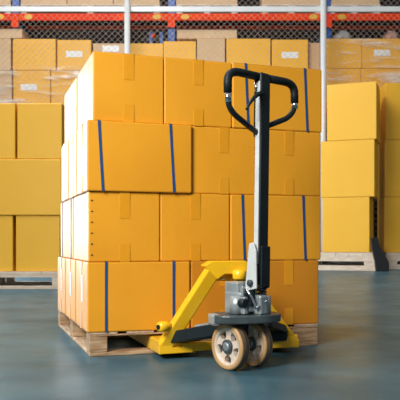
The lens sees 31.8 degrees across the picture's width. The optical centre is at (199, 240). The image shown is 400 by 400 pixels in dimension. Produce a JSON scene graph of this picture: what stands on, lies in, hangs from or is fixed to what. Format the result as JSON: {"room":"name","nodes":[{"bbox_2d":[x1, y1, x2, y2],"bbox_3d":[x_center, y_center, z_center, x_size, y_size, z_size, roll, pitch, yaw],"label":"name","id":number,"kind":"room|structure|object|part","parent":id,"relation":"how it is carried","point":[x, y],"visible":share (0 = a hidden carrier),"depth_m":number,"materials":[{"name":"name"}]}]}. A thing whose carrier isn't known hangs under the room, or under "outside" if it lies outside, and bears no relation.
{"room":"warehouse","nodes":[
{"label":"warehouse","id":0,"kind":"room"},
{"bbox_2d":[143,32,162,42],"bbox_3d":[-0.928,-4.001,13.947,0.395,0.292,0.125,0,0,0],"label":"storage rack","id":1,"kind":"object","parent":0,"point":[150,39],"visible":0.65,"depth_m":13.91,"materials":[{"name":"blue metal"}]},
{"bbox_3d":[-0.976,-4.001,13.960,0.070,0.292,0.100,0,0,0],"label":"post","id":2,"kind":"part","parent":1,"relation":"part of","materials":[{"name":"blue metal"}]},
{"bbox_2d":[0,269,399,399],"bbox_3d":[-1.000,0.560,6.500,30.000,0.100,25.000,0,0,0],"label":"floor","id":3,"kind":"structure","parent":0,"point":[356,354],"depth_m":2.95,"materials":[{"name":"blue concrete"}]},
{"bbox_2d":[0,271,57,288],"bbox_3d":[-2.133,0.417,7.880,1.260,0.185,0.900,0,0,0],"label":"wooden pallet","id":4,"kind":"object","parent":3,"relation":"on","point":[7,278],"visible":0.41,"depth_m":7.43,"materials":[{"name":"brown wood"}]},
{"bbox_2d":[0,216,15,270],"bbox_3d":[-2.233,0.025,7.770,0.489,0.595,0.620,0,0,0],"label":"cardboard box","id":5,"kind":"object","parent":4,"relation":"on","point":[7,223],"visible":0.46,"depth_m":7.46,"materials":[{"name":"cardboard"}]},
{"bbox_2d":[0,159,61,215],"bbox_3d":[-1.831,-0.572,7.760,0.719,0.595,0.620,0,0,0],"label":"cardboard box","id":6,"kind":"object","parent":5,"relation":"on","point":[28,187],"visible":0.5,"depth_m":7.45,"materials":[{"name":"cardboard"}]},
{"bbox_2d":[17,103,64,159],"bbox_3d":[-1.704,-1.169,7.770,0.478,0.595,0.620,0,0,0],"label":"cardboard box","id":7,"kind":"object","parent":6,"relation":"on","point":[40,126],"visible":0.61,"depth_m":7.46,"materials":[{"name":"cardboard"}]},
{"bbox_3d":[-2.338,-0.572,7.770,0.278,0.595,0.620,0,0,0],"label":"cardboard box","id":8,"kind":"object","parent":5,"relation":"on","visible":0},
{"bbox_2d":[0,103,16,158],"bbox_3d":[-2.204,-1.169,7.770,0.482,0.595,0.620,0,0,0],"label":"cardboard box","id":9,"kind":"object","parent":8,"relation":"on","point":[8,111],"visible":0.46,"depth_m":7.46,"materials":[{"name":"cardboard"}]},
{"bbox_2d":[16,216,60,270],"bbox_3d":[-1.723,0.025,7.770,0.472,0.595,0.620,0,0,0],"label":"cardboard box","id":10,"kind":"object","parent":4,"relation":"on","point":[38,238],"visible":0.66,"depth_m":7.46,"materials":[{"name":"cardboard"}]},
{"bbox_2d":[58,309,317,356],"bbox_3d":[-0.139,0.457,3.830,1.115,0.106,1.200,0,0,-18],"label":"wooden pallet","id":11,"kind":"object","parent":3,"relation":"on","point":[94,344],"visible":0.38,"depth_m":3.29,"materials":[{"name":"brown wood"}]},
{"bbox_2d":[58,257,65,314],"bbox_3d":[-0.565,0.248,4.062,0.477,0.310,0.340,0,0,-18],"label":"cardboard box","id":12,"kind":"object","parent":11,"relation":"on","point":[61,260],"visible":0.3,"depth_m":3.93,"materials":[{"name":"cardboard"}]},
{"bbox_2d":[61,198,73,258],"bbox_3d":[-0.571,-0.064,3.858,0.331,0.312,0.526,0,0,-18],"label":"cardboard box","id":13,"kind":"object","parent":12,"relation":"on","point":[67,207],"visible":0.26,"depth_m":3.75,"materials":[{"name":"orange"}]},
{"bbox_2d":[62,140,68,201],"bbox_3d":[-0.512,-0.376,3.908,0.484,0.311,0.284,0,0,-18],"label":"cardboard box","id":14,"kind":"object","parent":13,"relation":"on","point":[65,148],"visible":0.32,"depth_m":3.79,"materials":[{"name":"cardboard"}]},
{"bbox_2d":[65,77,77,142],"bbox_3d":[-0.551,-0.685,3.860,0.327,0.306,0.494,0,0,-18],"label":"cardboard box","id":15,"kind":"object","parent":14,"relation":"on","point":[71,97],"visible":0.21,"depth_m":3.75,"materials":[{"name":"orange cardboard"}]},
{"bbox_2d":[66,258,76,322],"bbox_3d":[-0.448,0.248,3.699,0.477,0.310,0.362,0,0,-18],"label":"cardboard box","id":16,"kind":"object","parent":11,"relation":"on","point":[70,263],"visible":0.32,"depth_m":3.58,"materials":[{"name":"cardboard"}]},
{"bbox_2d":[76,260,189,332],"bbox_3d":[-0.326,0.248,3.325,0.477,0.311,0.369,0,0,-18],"label":"cardboard box","id":17,"kind":"object","parent":11,"relation":"on","point":[132,295],"visible":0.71,"depth_m":3.15,"materials":[{"name":"orange cardboard"}]},
{"bbox_2d":[74,191,159,261],"bbox_3d":[-0.409,-0.064,3.362,0.328,0.311,0.479,0,0,-18],"label":"cardboard box","id":18,"kind":"object","parent":17,"relation":"on","point":[108,226],"visible":1,"depth_m":3.14,"materials":[{"name":"orange cardboard"}]},
{"bbox_2d":[69,132,78,198],"bbox_3d":[-0.416,-0.376,3.612,0.484,0.311,0.291,0,0,-18],"label":"cardboard box","id":19,"kind":"object","parent":18,"relation":"on","point":[73,140],"visible":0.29,"depth_m":3.50,"materials":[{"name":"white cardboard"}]},
{"bbox_2d":[77,120,190,194],"bbox_3d":[-0.314,-0.376,3.294,0.486,0.312,0.319,0,0,-18],"label":"cardboard box","id":20,"kind":"object","parent":18,"relation":"on","point":[112,156],"visible":0.87,"depth_m":3.15,"materials":[{"name":"orange cardboard"}]},
{"bbox_2d":[78,51,162,128],"bbox_3d":[-0.391,-0.685,3.366,0.327,0.306,0.472,0,0,-18],"label":"cardboard box","id":21,"kind":"object","parent":20,"relation":"on","point":[124,87],"visible":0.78,"depth_m":3.15,"materials":[{"name":"orange cardboard"}]},
{"bbox_2d":[189,260,247,327],"bbox_3d":[0.043,0.248,3.505,0.333,0.310,0.476,0,0,-18],"label":"cardboard box","id":22,"kind":"object","parent":11,"relation":"on","point":[214,301],"visible":0.13,"depth_m":3.25,"materials":[{"name":"orange cardboard"}]},
{"bbox_2d":[159,193,228,260],"bbox_3d":[-0.096,-0.064,3.473,0.339,0.311,0.492,0,0,-18],"label":"cardboard box","id":23,"kind":"object","parent":22,"relation":"on","point":[193,227],"visible":0.74,"depth_m":3.24,"materials":[{"name":"orange cardboard"}]},
{"bbox_2d":[191,126,254,194],"bbox_3d":[0.041,-0.376,3.508,0.322,0.311,0.470,0,0,-18],"label":"cardboard box","id":24,"kind":"object","parent":23,"relation":"on","point":[222,158],"visible":0.56,"depth_m":3.28,"materials":[{"name":"orange cardboard"}]},
{"bbox_2d":[163,57,230,127],"bbox_3d":[-0.084,-0.685,3.483,0.331,0.306,0.500,0,0,-18],"label":"cardboard box","id":25,"kind":"object","parent":24,"relation":"on","point":[193,89],"visible":0.51,"depth_m":3.24,"materials":[{"name":"orange cardboard"}]},
{"bbox_2d":[265,260,317,324],"bbox_3d":[0.356,0.248,3.609,0.326,0.310,0.473,0,0,-18],"label":"cardboard box","id":26,"kind":"object","parent":11,"relation":"on","point":[293,288],"visible":0.35,"depth_m":3.40,"materials":[{"name":"orange cardboard"}]},
{"bbox_2d":[229,194,320,260],"bbox_3d":[0.315,-0.064,3.528,0.478,0.312,0.352,0,0,-18],"label":"cardboard box","id":27,"kind":"object","parent":26,"relation":"on","point":[294,222],"visible":0.62,"depth_m":3.37,"materials":[{"name":"orange cardboard"}]},
{"bbox_2d":[269,130,319,195],"bbox_3d":[0.357,-0.376,3.609,0.345,0.311,0.474,0,0,-18],"label":"cardboard box","id":28,"kind":"object","parent":27,"relation":"on","point":[294,156],"visible":0.44,"depth_m":3.39,"materials":[{"name":"orange cardboard"}]},
{"bbox_2d":[231,63,321,132],"bbox_3d":[0.320,-0.686,3.537,0.473,0.307,0.367,0,0,-18],"label":"cardboard box","id":29,"kind":"object","parent":28,"relation":"on","point":[308,115],"visible":0.46,"depth_m":3.38,"materials":[{"name":"orange cardboard"}]},
{"bbox_2d":[0,0,399,263],"bbox_3d":[0.000,-2.340,13.228,8.718,5.700,0.148,0,0,0],"label":"wire mesh fence","id":30,"kind":"object","parent":3,"relation":"on","point":[126,8],"visible":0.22,"depth_m":13.25,"materials":[{"name":"metal"}]},
{"bbox_3d":[-1.368,-2.340,13.210,0.111,5.700,0.111,0,0,0],"label":"fence post","id":31,"kind":"part","parent":30,"relation":"part of","materials":[{"name":"white metal"}]},
{"bbox_3d":[0.000,-4.380,13.270,8.715,0.100,0.050,0,0,0],"label":"fence rail","id":32,"kind":"part","parent":30,"relation":"part of","materials":[{"name":"white metal"}]},
{"bbox_3d":[2.323,-2.340,13.210,0.111,5.700,0.111,0,0,0],"label":"fence post","id":33,"kind":"part","parent":30,"relation":"part of","materials":[{"name":"white metal"}]},
{"bbox_3d":[0.000,0.430,13.270,8.715,0.100,0.050,0,0,0],"label":"fence rail","id":34,"kind":"part","parent":30,"relation":"part of","materials":[{"name":"white paint"}]},
{"bbox_2d":[0,0,399,139],"bbox_3d":[-0.381,-2.590,14.338,13.069,6.200,1.555,0,0,0],"label":"storage rack","id":35,"kind":"object","parent":3,"relation":"on","point":[38,21],"visible":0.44,"depth_m":14.44,"materials":[{"name":"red metal"}]},
{"bbox_2d":[0,4,11,12],"bbox_3d":[-4.303,-4.768,14.700,0.831,0.211,0.520,0,0,0],"label":"wooden pallet","id":36,"kind":"object","parent":35,"relation":"on","point":[0,4],"visible":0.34,"depth_m":14.44,"materials":[{"name":"brown wood"}]},
{"bbox_2d":[0,0,11,4],"bbox_3d":[-4.309,-5.125,14.700,0.820,0.499,0.480,0,0,0],"label":"cardboard box","id":37,"kind":"object","parent":36,"relation":"on","point":[1,1],"visible":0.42,"depth_m":14.46,"materials":[{"name":"beige cardboard"}]},
{"bbox_2d":[0,71,12,102],"bbox_3d":[-3.916,-2.953,13.955,0.498,0.739,0.550,0,0,0],"label":"cardboard box","id":38,"kind":"object","parent":35,"relation":"on","point":[6,77],"visible":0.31,"depth_m":13.68,"materials":[{"name":"beige cardboard"}]},
{"bbox_2d":[0,38,12,70],"bbox_3d":[-3.926,-3.640,13.955,0.479,0.622,0.550,0,0,0],"label":"cardboard box","id":39,"kind":"object","parent":38,"relation":"on","point":[4,66],"visible":0.45,"depth_m":13.68,"materials":[{"name":"beige cardboard"}]},
{"bbox_2d":[0,29,27,39],"bbox_3d":[-3.814,-4.044,13.930,0.702,0.184,0.500,0,0,0],"label":"cardboard box","id":40,"kind":"object","parent":39,"relation":"on","point":[20,34],"visible":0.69,"depth_m":13.68,"materials":[{"name":"beige cardboard"}]},
{"bbox_2d":[13,71,50,103],"bbox_3d":[-3.279,-2.953,13.953,0.722,0.739,0.554,0,0,0],"label":"cardboard box","id":41,"kind":"object","parent":35,"relation":"on","point":[17,78],"visible":0.4,"depth_m":13.68,"materials":[{"name":"orange cardboard"}]},
{"bbox_2d":[13,39,57,70],"bbox_3d":[-3.230,-3.635,13.955,0.839,0.612,0.550,0,0,0],"label":"cardboard box","id":42,"kind":"object","parent":41,"relation":"on","point":[35,50],"visible":0.62,"depth_m":13.68,"materials":[{"name":"orange cardboard"}]},
{"bbox_2d":[51,71,79,105],"bbox_3d":[-2.502,-2.953,13.955,0.804,0.739,0.550,0,0,0],"label":"cardboard box","id":43,"kind":"object","parent":35,"relation":"on","point":[62,83],"visible":0.26,"depth_m":13.68,"materials":[{"name":"orange cardboard"}]},
{"bbox_2d":[0,71,78,102],"bbox_3d":[-3.132,-3.025,13.621,2.062,0.759,0.032,0,0,0],"label":"wrap","id":44,"kind":"object","parent":43,"relation":"attached to","point":[74,72],"visible":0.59,"depth_m":13.62,"materials":[{"name":"white"}]},
{"bbox_2d":[57,40,92,70],"bbox_3d":[-2.452,-3.626,13.953,0.664,0.593,0.554,0,0,0],"label":"cardboard box","id":45,"kind":"object","parent":43,"relation":"on","point":[77,64],"visible":0.49,"depth_m":13.68,"materials":[{"name":"orange cardboard"}]},
{"bbox_2d":[21,4,160,12],"bbox_3d":[-2.256,-4.768,14.700,2.872,0.211,0.520,0,0,0],"label":"wooden pallet","id":46,"kind":"object","parent":35,"relation":"on","point":[21,4],"visible":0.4,"depth_m":14.44,"materials":[{"name":"brown wood"}]},
{"bbox_2d":[21,0,66,3],"bbox_3d":[-3.220,-5.125,14.700,0.947,0.499,0.480,0,0,0],"label":"cardboard box","id":47,"kind":"object","parent":46,"relation":"on","point":[24,1],"visible":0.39,"depth_m":14.46,"materials":[{"name":"beige cardboard"}]},
{"bbox_2d":[67,0,113,3],"bbox_3d":[-2.263,-5.125,14.700,0.947,0.499,0.480,0,0,0],"label":"cardboard box","id":48,"kind":"object","parent":46,"relation":"on","point":[68,1],"visible":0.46,"depth_m":14.46,"materials":[{"name":"beige cardboard"}]},
{"bbox_2d":[114,0,160,5],"bbox_3d":[-1.305,-5.125,14.700,0.947,0.499,0.480,0,0,0],"label":"cardboard box","id":49,"kind":"object","parent":46,"relation":"on","point":[115,1],"visible":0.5,"depth_m":14.46,"materials":[{"name":"beige cardboard"}]},
{"bbox_2d":[176,4,237,12],"bbox_3d":[0.144,-4.768,14.700,1.272,0.211,0.520,0,0,0],"label":"wooden pallet","id":50,"kind":"object","parent":35,"relation":"on","point":[176,4],"visible":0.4,"depth_m":14.44,"materials":[{"name":"brown wood"}]},
{"bbox_2d":[176,0,236,3],"bbox_3d":[0.137,-5.125,14.700,1.262,0.499,0.480,0,0,0],"label":"cardboard box","id":51,"kind":"object","parent":50,"relation":"on","point":[177,1],"visible":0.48,"depth_m":14.46,"materials":[{"name":"beige cardboard"}]},
{"bbox_2d":[260,4,319,12],"bbox_3d":[1.887,-4.768,14.700,1.231,0.211,0.520,0,0,0],"label":"wooden pallet","id":52,"kind":"object","parent":35,"relation":"on","point":[262,4],"visible":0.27,"depth_m":14.44,"materials":[{"name":"brown wood"}]},
{"bbox_2d":[260,0,319,5],"bbox_3d":[1.881,-5.125,14.700,1.220,0.499,0.480,0,0,0],"label":"cardboard box","id":53,"kind":"object","parent":52,"relation":"on","point":[261,1],"visible":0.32,"depth_m":14.46,"materials":[{"name":"beige cardboard"}]},
{"bbox_2d":[326,69,360,106],"bbox_3d":[2.783,-2.973,13.955,0.702,0.778,0.550,0,0,0],"label":"cardboard box","id":54,"kind":"object","parent":35,"relation":"on","point":[333,76],"visible":0.28,"depth_m":13.68,"materials":[{"name":"orange cardboard"}]},
{"bbox_2d":[326,39,361,68],"bbox_3d":[2.792,-3.657,13.955,0.722,0.577,0.550,0,0,0],"label":"cardboard box","id":55,"kind":"object","parent":54,"relation":"on","point":[342,61],"visible":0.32,"depth_m":13.68,"materials":[{"name":"orange cardboard"}]},
{"bbox_2d":[333,30,350,38],"bbox_3d":[2.830,-4.057,13.960,0.339,0.221,0.414,0,0,0],"label":"wrapped bundle","id":56,"kind":"object","parent":55,"relation":"on","point":[345,33],"visible":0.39,"depth_m":13.79,"materials":[{"name":"grey plastic"}]},
{"bbox_2d":[331,4,379,12],"bbox_3d":[3.179,-4.768,14.700,1.067,0.211,0.520,0,0,0],"label":"wooden pallet","id":57,"kind":"object","parent":35,"relation":"on","point":[331,4],"visible":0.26,"depth_m":14.44,"materials":[{"name":"brown wood"}]},
{"bbox_2d":[331,0,379,3],"bbox_3d":[3.173,-5.125,14.700,1.056,0.499,0.480,0,0,0],"label":"cardboard box","id":58,"kind":"object","parent":57,"relation":"on","point":[332,1],"visible":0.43,"depth_m":14.46,"materials":[{"name":"beige cardboard"}]},
{"bbox_2d":[361,69,399,86],"bbox_3d":[3.634,-2.973,13.955,0.985,0.778,0.550,0,0,0],"label":"cardboard box","id":59,"kind":"object","parent":35,"relation":"on","point":[364,78],"visible":0.19,"depth_m":13.68,"materials":[{"name":"orange cardboard"}]},
{"bbox_2d":[361,39,399,68],"bbox_3d":[3.644,-3.657,13.953,0.965,0.577,0.554,0,0,0],"label":"cardboard box","id":60,"kind":"object","parent":59,"relation":"on","point":[385,53],"visible":0.55,"depth_m":13.68,"materials":[{"name":"orange cardboard"}]},
{"bbox_2d":[382,30,397,38],"bbox_3d":[3.785,-4.057,13.960,0.299,0.221,0.414,0,0,0],"label":"wrapped bundle","id":61,"kind":"object","parent":60,"relation":"on","point":[390,34],"visible":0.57,"depth_m":13.79,"materials":[{"name":"pink plastic"}]},
{"bbox_2d":[366,42,399,81],"bbox_3d":[3.283,-3.288,13.621,1.683,1.284,0.032,0,0,0],"label":"wrap","id":62,"kind":"object","parent":59,"relation":"attached to","point":[394,75],"visible":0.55,"depth_m":13.62,"materials":[{"name":"white"}]},
{"bbox_3d":[-1.430,-2.905,13.955,1.306,0.642,0.550,0,0,0],"label":"cardboard box","id":63,"kind":"object","parent":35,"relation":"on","visible":0},
{"bbox_2d":[93,43,123,53],"bbox_3d":[-1.771,-3.543,13.953,0.625,0.622,0.554,0,0,0],"label":"cardboard box","id":64,"kind":"object","parent":63,"relation":"on","point":[108,47],"visible":0.25,"depth_m":13.68,"materials":[{"name":"brown paper"}]},
{"bbox_2d":[130,43,163,57],"bbox_3d":[-1.080,-3.543,13.955,0.722,0.622,0.550,0,0,0],"label":"cardboard box","id":65,"kind":"object","parent":63,"relation":"on","point":[135,48],"visible":0.14,"depth_m":13.68,"materials":[{"name":"cardboard"}]},
{"bbox_3d":[0.803,-2.905,13.955,3.145,0.642,0.550,0,0,0],"label":"cardboard box","id":66,"kind":"object","parent":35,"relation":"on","visible":0},
{"bbox_2d":[164,41,195,58],"bbox_3d":[-0.394,-3.562,13.945,0.634,0.661,0.550,0,0,0],"label":"cardboard box","id":67,"kind":"object","parent":66,"relation":"on","point":[191,45],"visible":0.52,"depth_m":13.67,"materials":[{"name":"cardboard"}]},
{"bbox_2d":[197,39,224,61],"bbox_3d":[0.214,-3.589,13.955,0.547,0.713,0.550,0,0,0],"label":"cardboard box","id":68,"kind":"object","parent":66,"relation":"on","point":[207,49],"visible":0.55,"depth_m":13.68,"materials":[{"name":"beige cardboard"}]},
{"bbox_2d":[177,30,236,45],"bbox_3d":[0.136,-4.041,13.960,1.170,0.178,0.500,0,0,0],"label":"cardboard box","id":69,"kind":"object","parent":68,"relation":"on","point":[190,35],"visible":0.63,"depth_m":13.71,"materials":[{"name":"beige cardboard"}]},
{"bbox_2d":[225,39,269,65],"bbox_3d":[0.944,-3.586,13.935,0.858,0.708,0.550,0,0,0],"label":"cardboard box","id":70,"kind":"object","parent":66,"relation":"on","point":[257,59],"visible":0.52,"depth_m":13.66,"materials":[{"name":"orange cardboard"}]},
{"bbox_2d":[270,40,307,68],"bbox_3d":[1.751,-3.577,13.933,0.702,0.690,0.554,0,0,0],"label":"cardboard box","id":71,"kind":"object","parent":66,"relation":"on","point":[294,52],"visible":0.56,"depth_m":13.66,"materials":[{"name":"orange cardboard"}]},
{"bbox_2d":[308,43,319,69],"bbox_3d":[2.234,-3.562,14.005,0.243,0.661,0.450,0,0,0],"label":"cardboard box","id":72,"kind":"object","parent":66,"relation":"on","point":[313,48],"visible":0.43,"depth_m":13.78,"materials":[{"name":"beige cardboard"}]},
{"bbox_2d":[128,68,298,369],"bbox_3d":[0.001,-0.084,3.503,0.680,1.189,1.628,0,0,-18],"label":"truck","id":73,"kind":"object","parent":3,"relation":"on","point":[249,322],"visible":0.98,"depth_m":2.80,"materials":[{"name":"yellow paint"}]},
{"bbox_3d":[-0.050,0.291,3.023,0.265,0.360,0.065,0,0,9],"label":"lift frame leg","id":74,"kind":"part","parent":73,"relation":"part of","materials":[{"name":"yellow paint"}]},
{"bbox_3d":[-0.011,0.395,2.983,0.294,0.117,0.080,0,0,36],"label":"link arm","id":75,"kind":"part","parent":73,"relation":"part of","materials":[{"name":"black paint"}]},
{"bbox_3d":[0.044,0.349,2.943,0.149,0.044,0.035,0,0,37],"label":"arm","id":76,"kind":"part","parent":73,"relation":"part of","materials":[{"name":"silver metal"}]},
{"bbox_3d":[0.108,0.130,3.052,0.216,0.089,0.103,0,0,-18],"label":"lift frame","id":77,"kind":"part","parent":73,"relation":"part of","materials":[{"name":"yellow paint"}]},
{"bbox_3d":[0.181,0.306,2.818,0.286,0.032,0.200,0,0,-17],"label":"chassis plate","id":78,"kind":"part","parent":73,"relation":"part of","materials":[{"name":"grey metal"}]},
{"bbox_3d":[0.204,0.102,2.765,0.016,0.194,0.065,0,0,-40],"label":"yoke plate","id":79,"kind":"part","parent":73,"relation":"part of","materials":[{"name":"silver metal"}]},
{"bbox_3d":[0.216,-0.554,2.761,0.020,0.094,0.111,0,0,38],"label":"release lever","id":80,"kind":"part","parent":73,"relation":"part of","materials":[{"name":"black paint"}]},
{"bbox_3d":[0.225,-0.618,2.810,0.017,0.046,0.018,0,0,0],"label":"lever rod","id":81,"kind":"part","parent":73,"relation":"part of","materials":[{"name":"silver metal"}]},
{"bbox_3d":[0.227,-0.275,2.792,0.021,0.731,0.059,0,0,16],"label":"rail","id":82,"kind":"part","parent":73,"relation":"part of","materials":[{"name":"silver metal"}]},
{"bbox_3d":[0.300,0.299,3.144,0.332,0.345,0.057,0,0,-36],"label":"lift frame leg","id":83,"kind":"part","parent":73,"relation":"part of","materials":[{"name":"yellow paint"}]},
{"bbox_3d":[0.305,0.386,3.165,0.189,0.132,0.030,0,0,-18],"label":"gusset plate","id":84,"kind":"part","parent":73,"relation":"part of","materials":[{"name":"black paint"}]},
{"bbox_3d":[0.327,0.388,3.124,0.079,0.101,0.246,0,0,26],"label":"link arm","id":85,"kind":"part","parent":73,"relation":"part of","materials":[{"name":"black paint"}]},
{"bbox_2d":[318,252,374,270],"bbox_3d":[2.487,0.354,12.589,1.376,0.312,0.860,0,0,19],"label":"wooden pallet","id":86,"kind":"object","parent":3,"relation":"on","point":[367,257],"visible":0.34,"depth_m":12.13,"materials":[{"name":"brown wood"}]},
{"bbox_2d":[323,197,372,251],"bbox_3d":[2.639,-0.280,12.478,0.803,0.950,0.750,0,0,19],"label":"cardboard box","id":87,"kind":"object","parent":86,"relation":"on","point":[347,221],"visible":0.91,"depth_m":12.13,"materials":[{"name":"yellow cardboard"}]},
{"bbox_2d":[321,139,377,198],"bbox_3d":[2.660,-1.248,12.455,0.916,0.980,0.720,0,0,19],"label":"cardboard box","id":88,"kind":"object","parent":87,"relation":"on","point":[349,168],"visible":0.86,"depth_m":12.12,"materials":[{"name":"cardboard"}]},
{"bbox_2d":[327,81,379,144],"bbox_3d":[2.731,-2.231,12.446,0.841,0.980,0.750,0,0,19],"label":"cardboard box","id":89,"kind":"object","parent":88,"relation":"on","point":[353,109],"visible":0.88,"depth_m":12.10,"materials":[{"name":"cardboard"}]},
{"bbox_2d":[370,238,388,270],"bbox_3d":[3.020,0.230,11.815,0.309,0.560,0.070,0,0,0],"label":"plastic sheet","id":90,"kind":"object","parent":3,"relation":"on","point":[381,262],"visible":1,"depth_m":11.78,"materials":[{"name":"black plastic"}]},
{"bbox_2d":[383,252,399,268],"bbox_3d":[3.823,0.361,12.970,0.906,0.298,0.540,0,0,0],"label":"wooden pallet","id":91,"kind":"object","parent":3,"relation":"on","point":[393,257],"visible":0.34,"depth_m":12.70,"materials":[{"name":"brown wood"}]},
{"bbox_2d":[377,197,399,251],"bbox_3d":[3.790,-0.295,12.970,0.902,1.007,0.500,0,0,0],"label":"cardboard box","id":92,"kind":"object","parent":91,"relation":"on","point":[388,208],"visible":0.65,"depth_m":12.72,"materials":[{"name":"yellow cardboard"}]},
{"bbox_2d":[378,140,399,197],"bbox_3d":[3.794,-1.316,12.970,0.894,1.030,0.500,0,0,0],"label":"cardboard box","id":93,"kind":"object","parent":92,"relation":"on","point":[388,150],"visible":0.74,"depth_m":12.72,"materials":[{"name":"cardboard"}]},
{"bbox_2d":[379,83,399,142],"bbox_3d":[3.819,-2.349,12.970,0.917,1.030,0.500,0,0,0],"label":"cardboard box","id":94,"kind":"object","parent":93,"relation":"on","point":[389,92],"visible":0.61,"depth_m":12.72,"materials":[{"name":"cardboard"}]},
{"bbox_2d":[27,0,399,237],"bbox_3d":[0.000,-3.990,18.100,24.000,9.000,0.200,0,0,0],"label":"wall","id":95,"kind":"structure","parent":0,"point":[106,36],"depth_m":18.00,"materials":[{"name":"metal"}]}
]}

